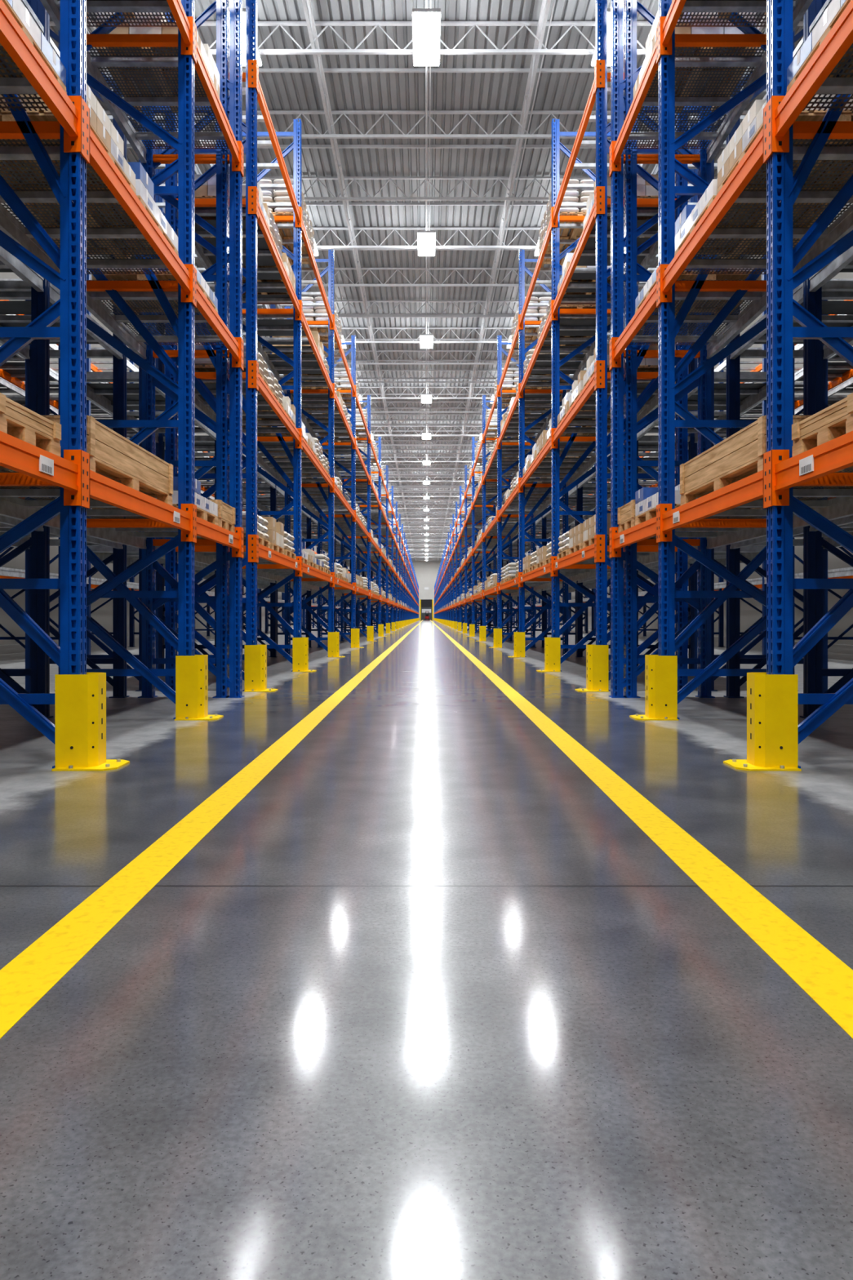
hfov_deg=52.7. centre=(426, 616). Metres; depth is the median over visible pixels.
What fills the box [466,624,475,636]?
guard
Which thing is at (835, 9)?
box
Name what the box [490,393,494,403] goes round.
light
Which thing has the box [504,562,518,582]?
sacks
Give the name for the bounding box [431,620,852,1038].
floor marking
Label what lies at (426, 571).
wall
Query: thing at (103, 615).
wall
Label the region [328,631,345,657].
guard
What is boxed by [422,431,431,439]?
light
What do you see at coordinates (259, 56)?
light
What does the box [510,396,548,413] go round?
wooden pallet
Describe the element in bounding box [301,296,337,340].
sacks
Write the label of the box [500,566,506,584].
wooden pallet
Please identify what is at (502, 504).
wooden pallet
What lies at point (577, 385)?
wooden pallet
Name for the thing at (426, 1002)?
floor
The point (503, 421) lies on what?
wooden pallet
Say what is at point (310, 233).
wooden pallet
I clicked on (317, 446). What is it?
wooden pallet
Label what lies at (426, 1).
conduit
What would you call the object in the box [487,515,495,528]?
wooden pallet
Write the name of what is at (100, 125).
wooden pallet
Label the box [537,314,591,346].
load
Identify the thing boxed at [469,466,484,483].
wooden pallet
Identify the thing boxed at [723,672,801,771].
guard
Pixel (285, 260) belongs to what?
wooden pallet
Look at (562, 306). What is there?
wooden pallet
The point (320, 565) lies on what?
wooden pallet
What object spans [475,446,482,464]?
wooden pallet
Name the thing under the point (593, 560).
rack
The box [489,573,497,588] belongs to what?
wooden pallet
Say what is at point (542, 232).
wooden pallet
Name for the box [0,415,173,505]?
wooden crate
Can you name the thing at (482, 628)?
guard
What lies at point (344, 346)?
light
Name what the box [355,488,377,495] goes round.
wooden pallet
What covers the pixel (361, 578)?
wooden pallet
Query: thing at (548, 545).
wooden pallet
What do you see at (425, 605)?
door
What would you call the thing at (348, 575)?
wooden pallet
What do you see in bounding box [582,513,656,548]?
wooden pallet
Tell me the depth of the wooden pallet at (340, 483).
23.75 m
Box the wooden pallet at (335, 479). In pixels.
[301,469,337,487]
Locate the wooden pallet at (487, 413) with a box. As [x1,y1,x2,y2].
[484,408,505,434]
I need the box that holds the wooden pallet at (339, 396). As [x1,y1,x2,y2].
[304,391,342,413]
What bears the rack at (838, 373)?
on the floor
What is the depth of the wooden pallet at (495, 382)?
29.84 m
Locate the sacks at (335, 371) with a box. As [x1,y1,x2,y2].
[332,368,356,396]
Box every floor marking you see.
[0,620,422,1038]
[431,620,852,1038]
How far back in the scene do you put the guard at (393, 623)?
59.89 m
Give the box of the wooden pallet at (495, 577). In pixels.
[492,575,502,587]
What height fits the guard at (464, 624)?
0.620 m
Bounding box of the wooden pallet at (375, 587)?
[373,583,377,595]
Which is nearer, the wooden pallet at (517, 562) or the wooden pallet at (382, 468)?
the wooden pallet at (517, 562)
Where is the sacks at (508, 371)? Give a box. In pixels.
[496,368,520,396]
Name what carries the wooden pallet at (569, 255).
on the rack at (593, 560)
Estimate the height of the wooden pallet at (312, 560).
0.362 m
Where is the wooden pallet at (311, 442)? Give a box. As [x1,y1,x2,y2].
[261,432,316,457]
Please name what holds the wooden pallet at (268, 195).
on the rack at (259, 560)
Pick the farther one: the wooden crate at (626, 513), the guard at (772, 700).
the wooden crate at (626, 513)
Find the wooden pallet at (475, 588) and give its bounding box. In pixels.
[473,585,477,595]
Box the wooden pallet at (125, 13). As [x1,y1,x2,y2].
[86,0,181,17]
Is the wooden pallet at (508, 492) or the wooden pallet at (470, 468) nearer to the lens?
the wooden pallet at (508, 492)
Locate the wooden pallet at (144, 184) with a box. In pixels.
[25,162,178,258]
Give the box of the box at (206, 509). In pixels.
[92,476,217,525]
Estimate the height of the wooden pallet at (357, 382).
0.774 m
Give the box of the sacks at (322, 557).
[315,554,330,574]
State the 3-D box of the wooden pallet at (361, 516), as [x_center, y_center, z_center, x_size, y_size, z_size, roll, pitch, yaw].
[-2.862,-3.579,31.649,1.015,0.458,1.117,0,0,0]
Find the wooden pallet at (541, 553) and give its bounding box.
[536,546,548,568]
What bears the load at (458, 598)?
on the rack at (593, 560)
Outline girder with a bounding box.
[86,0,766,560]
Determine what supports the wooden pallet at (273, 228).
on the rack at (259, 560)
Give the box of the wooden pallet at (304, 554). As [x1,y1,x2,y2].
[292,541,307,564]
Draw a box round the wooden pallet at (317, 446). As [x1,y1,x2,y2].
[274,437,324,467]
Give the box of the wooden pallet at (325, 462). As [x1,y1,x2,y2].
[288,454,330,478]
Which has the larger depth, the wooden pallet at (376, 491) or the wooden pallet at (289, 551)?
the wooden pallet at (376, 491)
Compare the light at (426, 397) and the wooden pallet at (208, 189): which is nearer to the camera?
the wooden pallet at (208, 189)
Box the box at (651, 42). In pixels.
[633,9,757,112]
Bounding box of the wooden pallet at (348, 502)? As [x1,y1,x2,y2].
[325,501,357,515]
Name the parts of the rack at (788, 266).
upright frame, upright frame, upright frame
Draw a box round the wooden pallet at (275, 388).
[228,369,284,411]
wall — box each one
[0,203,377,644]
[389,558,463,617]
[475,203,852,644]
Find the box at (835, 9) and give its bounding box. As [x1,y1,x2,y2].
[786,0,852,93]
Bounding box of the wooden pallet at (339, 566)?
[334,563,343,580]
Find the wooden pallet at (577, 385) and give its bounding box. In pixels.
[568,370,624,411]
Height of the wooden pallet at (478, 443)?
0.774 m
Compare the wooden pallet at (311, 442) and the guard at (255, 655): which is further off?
the wooden pallet at (311, 442)
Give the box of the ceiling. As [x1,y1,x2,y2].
[49,0,803,557]
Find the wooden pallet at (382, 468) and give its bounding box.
[365,466,383,483]
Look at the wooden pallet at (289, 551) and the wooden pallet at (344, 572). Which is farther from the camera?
the wooden pallet at (344, 572)
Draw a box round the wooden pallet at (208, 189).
[194,174,269,237]
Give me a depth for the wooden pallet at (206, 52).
9.10 m
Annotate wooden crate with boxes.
[0,392,61,457]
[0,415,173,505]
[144,499,235,533]
[617,499,708,533]
[680,415,852,505]
[791,392,852,457]
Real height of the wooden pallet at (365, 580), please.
0.564 m
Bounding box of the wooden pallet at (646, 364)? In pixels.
[582,343,658,389]
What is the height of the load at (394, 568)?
6.880 m
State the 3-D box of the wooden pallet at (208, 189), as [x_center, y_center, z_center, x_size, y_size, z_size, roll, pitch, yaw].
[-2.860,-5.901,12.442,1.000,0.422,1.100,0,0,0]
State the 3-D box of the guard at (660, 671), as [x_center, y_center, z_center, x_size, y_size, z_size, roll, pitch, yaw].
[2.235,0.690,8.490,0.410,0.620,0.380,0,0,0]
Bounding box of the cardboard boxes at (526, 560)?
[522,555,532,574]
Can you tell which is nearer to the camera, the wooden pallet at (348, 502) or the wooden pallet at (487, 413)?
the wooden pallet at (348, 502)
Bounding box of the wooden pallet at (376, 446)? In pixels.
[362,446,377,464]
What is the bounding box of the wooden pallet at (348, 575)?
[347,573,357,586]
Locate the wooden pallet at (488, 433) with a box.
[481,425,507,442]
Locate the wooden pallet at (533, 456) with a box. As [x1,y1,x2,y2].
[528,443,578,467]
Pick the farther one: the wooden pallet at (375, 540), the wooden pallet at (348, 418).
the wooden pallet at (375, 540)
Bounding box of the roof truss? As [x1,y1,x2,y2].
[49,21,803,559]
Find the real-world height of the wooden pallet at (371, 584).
0.422 m
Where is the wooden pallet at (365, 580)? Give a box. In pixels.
[361,577,368,591]
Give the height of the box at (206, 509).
0.402 m
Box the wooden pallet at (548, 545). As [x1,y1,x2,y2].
[545,540,560,564]
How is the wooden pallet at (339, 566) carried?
on the rack at (259, 560)
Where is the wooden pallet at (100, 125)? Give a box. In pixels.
[0,84,136,204]
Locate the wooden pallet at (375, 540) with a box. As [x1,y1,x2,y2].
[373,537,377,545]
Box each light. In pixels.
[228,8,262,66]
[313,235,318,255]
[341,333,346,348]
[412,7,440,66]
[417,228,435,255]
[419,332,433,348]
[421,391,431,403]
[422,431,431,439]
[422,458,430,465]
[422,479,430,484]
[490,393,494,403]
[506,333,511,348]
[534,239,539,255]
[591,8,624,66]
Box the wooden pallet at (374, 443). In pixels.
[356,440,376,459]
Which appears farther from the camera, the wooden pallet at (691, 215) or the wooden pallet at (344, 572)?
the wooden pallet at (344, 572)
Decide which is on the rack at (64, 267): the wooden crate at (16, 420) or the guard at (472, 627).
the wooden crate at (16, 420)
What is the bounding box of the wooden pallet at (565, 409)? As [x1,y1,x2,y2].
[557,391,610,426]
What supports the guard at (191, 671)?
on the floor
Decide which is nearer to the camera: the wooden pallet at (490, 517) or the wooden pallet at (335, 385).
the wooden pallet at (335, 385)
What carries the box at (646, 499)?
on the rack at (788, 266)
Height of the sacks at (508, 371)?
0.774 m
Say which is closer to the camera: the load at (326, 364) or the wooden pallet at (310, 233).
the wooden pallet at (310, 233)
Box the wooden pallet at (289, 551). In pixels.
[284,531,295,559]
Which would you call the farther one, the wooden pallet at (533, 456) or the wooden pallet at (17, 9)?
the wooden pallet at (533, 456)
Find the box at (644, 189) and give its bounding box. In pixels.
[583,174,658,237]
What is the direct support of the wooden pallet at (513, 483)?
on the rack at (593, 560)
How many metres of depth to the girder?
33.92 m
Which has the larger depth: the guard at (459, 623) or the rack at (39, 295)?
the guard at (459, 623)
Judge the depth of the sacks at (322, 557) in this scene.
20.17 m
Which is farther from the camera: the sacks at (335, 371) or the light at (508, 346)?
the light at (508, 346)
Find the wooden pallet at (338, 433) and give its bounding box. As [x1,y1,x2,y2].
[326,433,356,443]
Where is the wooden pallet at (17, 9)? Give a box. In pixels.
[0,0,66,93]
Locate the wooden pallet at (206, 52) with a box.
[96,12,219,112]
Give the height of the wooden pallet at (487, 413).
0.774 m
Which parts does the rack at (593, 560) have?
upright frame, upright frame, upright frame, upright frame, upright frame, upright frame, upright frame, upright frame, upright frame, upright frame, upright frame, upright frame, upright frame, upright frame, upright frame, upright frame, upright frame, upright frame, upright frame, upright frame, upright frame, upright frame, upright frame, upright frame, upright frame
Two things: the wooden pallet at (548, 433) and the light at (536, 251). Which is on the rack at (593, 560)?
the wooden pallet at (548, 433)
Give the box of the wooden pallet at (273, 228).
[210,210,282,267]
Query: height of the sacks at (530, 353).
0.564 m
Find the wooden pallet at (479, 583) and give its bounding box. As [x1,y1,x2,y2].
[478,582,482,594]
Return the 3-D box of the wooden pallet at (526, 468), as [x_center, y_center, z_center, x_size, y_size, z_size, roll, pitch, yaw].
[2.860,-3.561,20.587,1.000,0.422,1.100,0,0,0]
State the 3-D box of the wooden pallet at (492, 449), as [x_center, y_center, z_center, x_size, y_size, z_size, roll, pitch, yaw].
[2.860,-5.919,31.649,1.016,0.458,1.119,0,0,0]
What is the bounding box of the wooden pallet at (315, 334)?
[271,330,324,363]
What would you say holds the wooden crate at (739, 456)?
on the rack at (788, 266)
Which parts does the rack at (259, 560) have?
upright frame, upright frame, upright frame, upright frame, upright frame, upright frame, upright frame, upright frame, upright frame, upright frame, upright frame, upright frame, upright frame, upright frame, upright frame, upright frame, upright frame, upright frame, upright frame, upright frame, upright frame, upright frame, upright frame, upright frame, upright frame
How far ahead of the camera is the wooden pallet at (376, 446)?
41.38 m
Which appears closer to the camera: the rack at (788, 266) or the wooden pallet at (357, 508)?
the rack at (788, 266)
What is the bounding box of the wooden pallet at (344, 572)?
[341,567,348,582]
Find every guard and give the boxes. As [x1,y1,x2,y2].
[51,672,129,771]
[174,654,223,720]
[244,644,278,692]
[292,637,316,671]
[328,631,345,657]
[351,628,362,648]
[367,626,375,640]
[377,624,386,636]
[386,622,391,633]
[391,622,395,631]
[395,621,399,629]
[453,621,457,629]
[457,622,461,631]
[461,622,466,633]
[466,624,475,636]
[477,626,485,640]
[490,628,502,648]
[507,631,524,657]
[536,637,560,671]
[574,644,608,692]
[629,654,678,720]
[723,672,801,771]
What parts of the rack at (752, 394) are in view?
upright frame, upright frame, upright frame, upright frame, upright frame, upright frame, upright frame, upright frame, upright frame, upright frame, upright frame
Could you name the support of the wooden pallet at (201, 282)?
on the rack at (64, 267)
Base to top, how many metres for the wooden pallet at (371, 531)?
0.422 m
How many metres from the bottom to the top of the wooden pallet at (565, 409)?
0.422 m
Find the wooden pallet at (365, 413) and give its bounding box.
[347,408,368,434]
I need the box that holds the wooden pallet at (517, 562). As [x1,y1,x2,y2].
[515,560,520,577]
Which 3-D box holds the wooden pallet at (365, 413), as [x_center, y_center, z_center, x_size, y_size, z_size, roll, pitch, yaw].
[-2.859,-7.777,34.300,1.023,0.774,1.122,0,0,0]
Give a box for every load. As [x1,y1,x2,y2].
[283,355,329,381]
[383,503,414,611]
[438,508,464,611]
[511,314,537,353]
[537,314,591,346]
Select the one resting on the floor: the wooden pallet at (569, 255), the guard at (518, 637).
the guard at (518, 637)
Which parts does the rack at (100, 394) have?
upright frame, upright frame, upright frame, upright frame, upright frame, upright frame, upright frame, upright frame, upright frame, upright frame, upright frame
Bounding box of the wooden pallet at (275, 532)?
[262,516,284,554]
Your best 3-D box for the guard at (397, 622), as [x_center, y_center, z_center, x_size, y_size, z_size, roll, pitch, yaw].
[-2.235,0.690,68.200,0.410,0.620,0.380,0,0,0]
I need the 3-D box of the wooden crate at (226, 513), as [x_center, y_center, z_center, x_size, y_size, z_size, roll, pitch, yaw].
[-2.860,-1.172,10.200,1.024,0.324,0.800,0,0,0]
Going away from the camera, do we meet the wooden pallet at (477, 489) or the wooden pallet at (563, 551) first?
the wooden pallet at (563, 551)
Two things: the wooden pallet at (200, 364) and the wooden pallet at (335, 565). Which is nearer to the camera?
the wooden pallet at (200, 364)
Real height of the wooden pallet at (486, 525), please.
0.402 m
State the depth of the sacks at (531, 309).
21.95 m
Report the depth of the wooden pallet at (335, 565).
22.27 m
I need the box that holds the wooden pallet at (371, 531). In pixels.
[348,529,373,538]
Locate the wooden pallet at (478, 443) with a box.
[476,440,493,459]
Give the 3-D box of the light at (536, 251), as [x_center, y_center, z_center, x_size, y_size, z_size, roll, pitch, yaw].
[5.450,-17.080,39.200,0.820,0.360,2.300,0,0,0]
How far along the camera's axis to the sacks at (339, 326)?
23.58 m
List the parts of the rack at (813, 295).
upright frame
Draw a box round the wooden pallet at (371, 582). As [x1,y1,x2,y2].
[370,581,374,594]
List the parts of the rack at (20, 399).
upright frame, upright frame, upright frame, upright frame, upright frame, upright frame, upright frame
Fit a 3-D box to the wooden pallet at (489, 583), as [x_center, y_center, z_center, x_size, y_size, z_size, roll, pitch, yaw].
[2.860,-1.271,33.090,1.000,0.522,1.100,0,0,0]
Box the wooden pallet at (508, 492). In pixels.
[504,489,511,502]
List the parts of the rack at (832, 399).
upright frame, upright frame, upright frame, upright frame, upright frame, upright frame, upright frame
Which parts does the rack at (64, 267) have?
upright frame, upright frame, upright frame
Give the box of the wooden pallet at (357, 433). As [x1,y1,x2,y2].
[355,425,369,442]
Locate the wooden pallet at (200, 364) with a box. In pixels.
[194,342,270,389]
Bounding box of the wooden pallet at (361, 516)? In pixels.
[359,511,363,524]
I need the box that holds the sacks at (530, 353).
[523,348,569,381]
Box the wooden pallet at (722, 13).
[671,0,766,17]
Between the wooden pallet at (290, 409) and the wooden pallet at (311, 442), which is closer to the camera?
the wooden pallet at (290, 409)
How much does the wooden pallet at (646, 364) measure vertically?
0.422 m
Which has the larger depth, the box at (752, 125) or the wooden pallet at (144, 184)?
the wooden pallet at (144, 184)
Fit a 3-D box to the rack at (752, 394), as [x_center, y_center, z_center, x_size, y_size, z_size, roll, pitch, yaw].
[4.357,-4.050,134.225,1.275,10.100,245.330,0,0,0]
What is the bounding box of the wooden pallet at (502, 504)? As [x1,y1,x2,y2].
[495,504,527,515]
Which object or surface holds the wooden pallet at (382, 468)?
on the rack at (259, 560)
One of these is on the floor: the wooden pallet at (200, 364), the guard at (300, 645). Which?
the guard at (300, 645)
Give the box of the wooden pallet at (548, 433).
[545,417,595,443]
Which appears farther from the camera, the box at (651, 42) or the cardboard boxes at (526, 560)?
the cardboard boxes at (526, 560)
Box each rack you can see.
[0,0,128,718]
[0,0,244,768]
[0,268,395,654]
[0,314,390,656]
[57,30,404,691]
[164,0,418,691]
[434,0,688,691]
[448,30,795,691]
[457,268,852,654]
[462,314,852,656]
[608,0,852,768]
[724,0,852,718]
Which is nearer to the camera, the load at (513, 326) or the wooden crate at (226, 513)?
the wooden crate at (226, 513)
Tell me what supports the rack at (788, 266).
on the floor
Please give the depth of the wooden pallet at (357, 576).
30.05 m
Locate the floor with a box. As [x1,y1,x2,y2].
[0,619,852,1279]
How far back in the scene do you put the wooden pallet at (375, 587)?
40.95 m
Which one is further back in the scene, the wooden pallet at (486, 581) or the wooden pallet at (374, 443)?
the wooden pallet at (374, 443)
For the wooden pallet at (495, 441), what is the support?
on the rack at (593, 560)
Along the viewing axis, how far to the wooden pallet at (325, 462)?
20.45 m
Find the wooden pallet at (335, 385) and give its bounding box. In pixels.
[298,380,337,395]
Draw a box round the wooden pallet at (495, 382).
[493,379,511,406]
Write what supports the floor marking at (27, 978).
on the floor
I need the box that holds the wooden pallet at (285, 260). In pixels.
[242,253,295,294]
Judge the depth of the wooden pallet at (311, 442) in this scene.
17.81 m
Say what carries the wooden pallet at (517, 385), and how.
on the rack at (593, 560)
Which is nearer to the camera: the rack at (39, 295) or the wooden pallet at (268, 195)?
the rack at (39, 295)
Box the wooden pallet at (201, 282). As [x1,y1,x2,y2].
[92,264,217,315]
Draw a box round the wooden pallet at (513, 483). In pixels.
[509,476,549,495]
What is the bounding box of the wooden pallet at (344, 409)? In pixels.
[311,401,347,421]
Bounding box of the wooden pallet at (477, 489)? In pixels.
[475,488,497,495]
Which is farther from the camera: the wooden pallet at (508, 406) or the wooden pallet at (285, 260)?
the wooden pallet at (508, 406)
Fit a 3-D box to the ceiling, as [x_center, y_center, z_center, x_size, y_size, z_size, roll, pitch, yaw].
[0.025,-18.300,121.000,30.050,0.200,294.000,0,0,0]
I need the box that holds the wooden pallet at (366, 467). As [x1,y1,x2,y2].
[346,466,371,479]
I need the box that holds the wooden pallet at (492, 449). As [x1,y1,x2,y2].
[489,447,519,459]
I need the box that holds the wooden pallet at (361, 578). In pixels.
[360,577,363,588]
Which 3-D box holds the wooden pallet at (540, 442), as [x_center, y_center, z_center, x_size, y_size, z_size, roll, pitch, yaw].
[2.860,-3.561,17.938,1.000,0.422,1.100,0,0,0]
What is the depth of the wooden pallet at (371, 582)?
38.46 m
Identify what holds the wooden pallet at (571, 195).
on the rack at (593, 560)
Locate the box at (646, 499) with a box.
[635,484,760,525]
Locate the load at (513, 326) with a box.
[511,314,537,353]
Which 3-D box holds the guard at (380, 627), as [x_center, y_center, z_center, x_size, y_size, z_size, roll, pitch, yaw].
[-2.235,0.690,43.600,0.410,0.620,0.380,0,0,0]
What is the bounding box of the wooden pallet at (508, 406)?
[505,404,541,421]
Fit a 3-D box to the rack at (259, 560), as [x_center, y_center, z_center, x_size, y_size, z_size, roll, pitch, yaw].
[-2.918,-4.050,134.225,1.275,10.100,245.330,0,0,0]
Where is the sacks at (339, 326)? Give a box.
[321,314,342,353]
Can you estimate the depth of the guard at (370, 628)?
35.28 m
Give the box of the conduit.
[425,0,431,559]
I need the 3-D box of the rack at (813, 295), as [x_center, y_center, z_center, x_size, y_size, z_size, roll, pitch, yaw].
[4.357,-4.050,2.795,1.275,10.100,15.970,0,0,0]
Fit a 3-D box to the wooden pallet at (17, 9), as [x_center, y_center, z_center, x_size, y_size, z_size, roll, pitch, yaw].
[-2.860,-3.471,5.100,1.000,0.242,1.100,0,0,0]
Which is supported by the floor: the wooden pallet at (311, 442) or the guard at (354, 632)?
the guard at (354, 632)
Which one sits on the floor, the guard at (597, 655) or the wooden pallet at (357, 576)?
the guard at (597, 655)
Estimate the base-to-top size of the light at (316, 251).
0.360 m
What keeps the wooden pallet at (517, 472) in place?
on the rack at (593, 560)
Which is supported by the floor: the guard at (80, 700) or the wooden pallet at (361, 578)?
the guard at (80, 700)
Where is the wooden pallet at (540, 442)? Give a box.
[536,430,591,457]
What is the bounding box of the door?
[419,599,433,619]
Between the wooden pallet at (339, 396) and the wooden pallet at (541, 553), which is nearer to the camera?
the wooden pallet at (541, 553)
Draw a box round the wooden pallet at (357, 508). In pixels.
[355,503,360,520]
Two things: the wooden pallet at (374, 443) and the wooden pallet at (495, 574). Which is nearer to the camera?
the wooden pallet at (495, 574)
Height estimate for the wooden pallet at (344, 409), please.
0.564 m
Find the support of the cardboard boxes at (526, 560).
on the rack at (593, 560)
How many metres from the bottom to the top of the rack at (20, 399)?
10.100 m
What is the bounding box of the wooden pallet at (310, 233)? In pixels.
[281,209,314,267]
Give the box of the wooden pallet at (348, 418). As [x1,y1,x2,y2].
[316,417,352,437]
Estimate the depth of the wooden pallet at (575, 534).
13.63 m
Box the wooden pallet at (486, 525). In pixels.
[484,524,510,532]
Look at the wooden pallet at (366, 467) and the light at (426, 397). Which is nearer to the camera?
the wooden pallet at (366, 467)
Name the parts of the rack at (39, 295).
upright frame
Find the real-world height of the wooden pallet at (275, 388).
0.458 m
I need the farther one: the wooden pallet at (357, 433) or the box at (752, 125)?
the wooden pallet at (357, 433)
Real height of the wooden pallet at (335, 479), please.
0.402 m
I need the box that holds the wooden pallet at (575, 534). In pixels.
[568,523,583,554]
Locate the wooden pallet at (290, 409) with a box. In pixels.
[242,396,295,426]
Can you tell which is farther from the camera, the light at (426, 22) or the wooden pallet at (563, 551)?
the light at (426, 22)
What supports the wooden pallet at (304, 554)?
on the rack at (259, 560)
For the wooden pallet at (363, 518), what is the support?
on the rack at (259, 560)
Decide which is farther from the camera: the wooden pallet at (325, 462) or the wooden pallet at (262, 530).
the wooden pallet at (325, 462)
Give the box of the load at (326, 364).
[283,355,329,381]
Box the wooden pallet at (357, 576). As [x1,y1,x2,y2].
[356,575,360,587]
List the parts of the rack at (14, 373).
upright frame, upright frame, upright frame, upright frame, upright frame, upright frame, upright frame, upright frame, upright frame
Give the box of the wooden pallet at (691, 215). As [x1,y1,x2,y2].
[674,178,827,258]
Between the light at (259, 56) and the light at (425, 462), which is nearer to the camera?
the light at (259, 56)
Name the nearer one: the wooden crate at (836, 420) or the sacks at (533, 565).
the wooden crate at (836, 420)
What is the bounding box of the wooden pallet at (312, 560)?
[302,548,316,568]
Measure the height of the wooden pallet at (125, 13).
0.362 m
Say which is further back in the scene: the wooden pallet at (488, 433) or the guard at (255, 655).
the wooden pallet at (488, 433)
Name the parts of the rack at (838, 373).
upright frame, upright frame, upright frame, upright frame, upright frame, upright frame, upright frame, upright frame, upright frame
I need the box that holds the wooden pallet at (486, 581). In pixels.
[484,580,487,591]
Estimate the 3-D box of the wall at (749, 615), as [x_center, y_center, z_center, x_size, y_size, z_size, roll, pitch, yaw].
[15.150,-8.700,121.000,0.300,19.400,294.000,0,0,0]
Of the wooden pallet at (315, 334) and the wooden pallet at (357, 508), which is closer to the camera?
the wooden pallet at (315, 334)
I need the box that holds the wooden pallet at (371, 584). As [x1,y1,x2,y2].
[370,583,373,593]
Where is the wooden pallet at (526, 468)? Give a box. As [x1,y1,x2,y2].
[522,454,564,478]
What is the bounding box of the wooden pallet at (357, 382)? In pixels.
[342,378,359,406]
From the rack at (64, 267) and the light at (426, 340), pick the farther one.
the light at (426, 340)
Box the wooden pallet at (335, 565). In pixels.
[327,563,337,577]
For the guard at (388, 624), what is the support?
on the floor
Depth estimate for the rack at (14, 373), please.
23.62 m
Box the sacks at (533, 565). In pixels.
[528,551,536,572]
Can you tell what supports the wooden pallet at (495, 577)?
on the rack at (593, 560)
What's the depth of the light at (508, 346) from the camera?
52.92 m
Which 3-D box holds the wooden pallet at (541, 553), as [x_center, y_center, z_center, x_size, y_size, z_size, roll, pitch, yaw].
[2.860,-1.221,17.938,1.000,0.422,1.100,0,0,0]
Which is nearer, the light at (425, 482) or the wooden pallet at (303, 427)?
the wooden pallet at (303, 427)
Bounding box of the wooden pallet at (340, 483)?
[303,476,343,495]
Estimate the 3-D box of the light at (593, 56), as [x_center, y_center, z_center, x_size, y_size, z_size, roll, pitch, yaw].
[5.450,-17.080,25.300,0.820,0.360,2.300,0,0,0]
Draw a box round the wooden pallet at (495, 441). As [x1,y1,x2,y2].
[493,439,519,451]
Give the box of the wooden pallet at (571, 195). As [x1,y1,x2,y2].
[546,178,595,244]
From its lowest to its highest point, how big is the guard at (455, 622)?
0.620 m
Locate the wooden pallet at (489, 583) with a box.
[487,576,491,590]
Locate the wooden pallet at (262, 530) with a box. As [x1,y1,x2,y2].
[196,511,270,548]
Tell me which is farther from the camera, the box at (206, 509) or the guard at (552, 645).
the guard at (552, 645)
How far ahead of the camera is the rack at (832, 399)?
23.21 m
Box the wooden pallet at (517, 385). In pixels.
[515,380,554,395]
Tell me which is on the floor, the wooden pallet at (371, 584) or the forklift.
the forklift
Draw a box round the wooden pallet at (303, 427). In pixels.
[257,420,307,443]
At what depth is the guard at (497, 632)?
27.78 m
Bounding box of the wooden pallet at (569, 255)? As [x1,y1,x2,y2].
[557,253,624,294]
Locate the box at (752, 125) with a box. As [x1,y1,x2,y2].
[716,94,852,195]
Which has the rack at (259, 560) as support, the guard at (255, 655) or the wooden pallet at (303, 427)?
the wooden pallet at (303, 427)
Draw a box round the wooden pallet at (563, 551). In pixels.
[557,531,568,559]
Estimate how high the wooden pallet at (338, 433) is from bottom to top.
0.362 m
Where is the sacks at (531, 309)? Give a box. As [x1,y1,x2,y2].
[515,297,551,340]
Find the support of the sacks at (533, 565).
on the rack at (593, 560)
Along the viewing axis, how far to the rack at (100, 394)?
15.75 m
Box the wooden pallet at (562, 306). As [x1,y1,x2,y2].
[546,292,595,320]
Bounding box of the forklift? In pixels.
[425,611,429,619]
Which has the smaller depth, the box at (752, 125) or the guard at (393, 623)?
the box at (752, 125)
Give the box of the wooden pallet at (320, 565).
[316,559,324,572]
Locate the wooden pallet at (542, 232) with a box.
[537,210,576,267]
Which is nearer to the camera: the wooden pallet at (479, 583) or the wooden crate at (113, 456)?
the wooden crate at (113, 456)
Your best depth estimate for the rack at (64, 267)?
8.43 m
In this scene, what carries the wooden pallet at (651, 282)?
on the rack at (788, 266)
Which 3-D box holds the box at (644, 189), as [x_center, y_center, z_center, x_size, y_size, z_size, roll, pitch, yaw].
[2.860,-5.901,12.442,1.000,0.422,1.100,0,0,0]
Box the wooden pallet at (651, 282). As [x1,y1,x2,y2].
[635,264,760,315]
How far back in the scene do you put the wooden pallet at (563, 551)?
14.94 m
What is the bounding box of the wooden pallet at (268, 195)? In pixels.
[257,178,306,244]
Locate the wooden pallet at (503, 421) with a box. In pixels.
[500,414,536,437]
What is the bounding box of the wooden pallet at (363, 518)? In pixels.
[362,516,365,528]
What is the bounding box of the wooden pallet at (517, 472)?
[515,469,551,487]

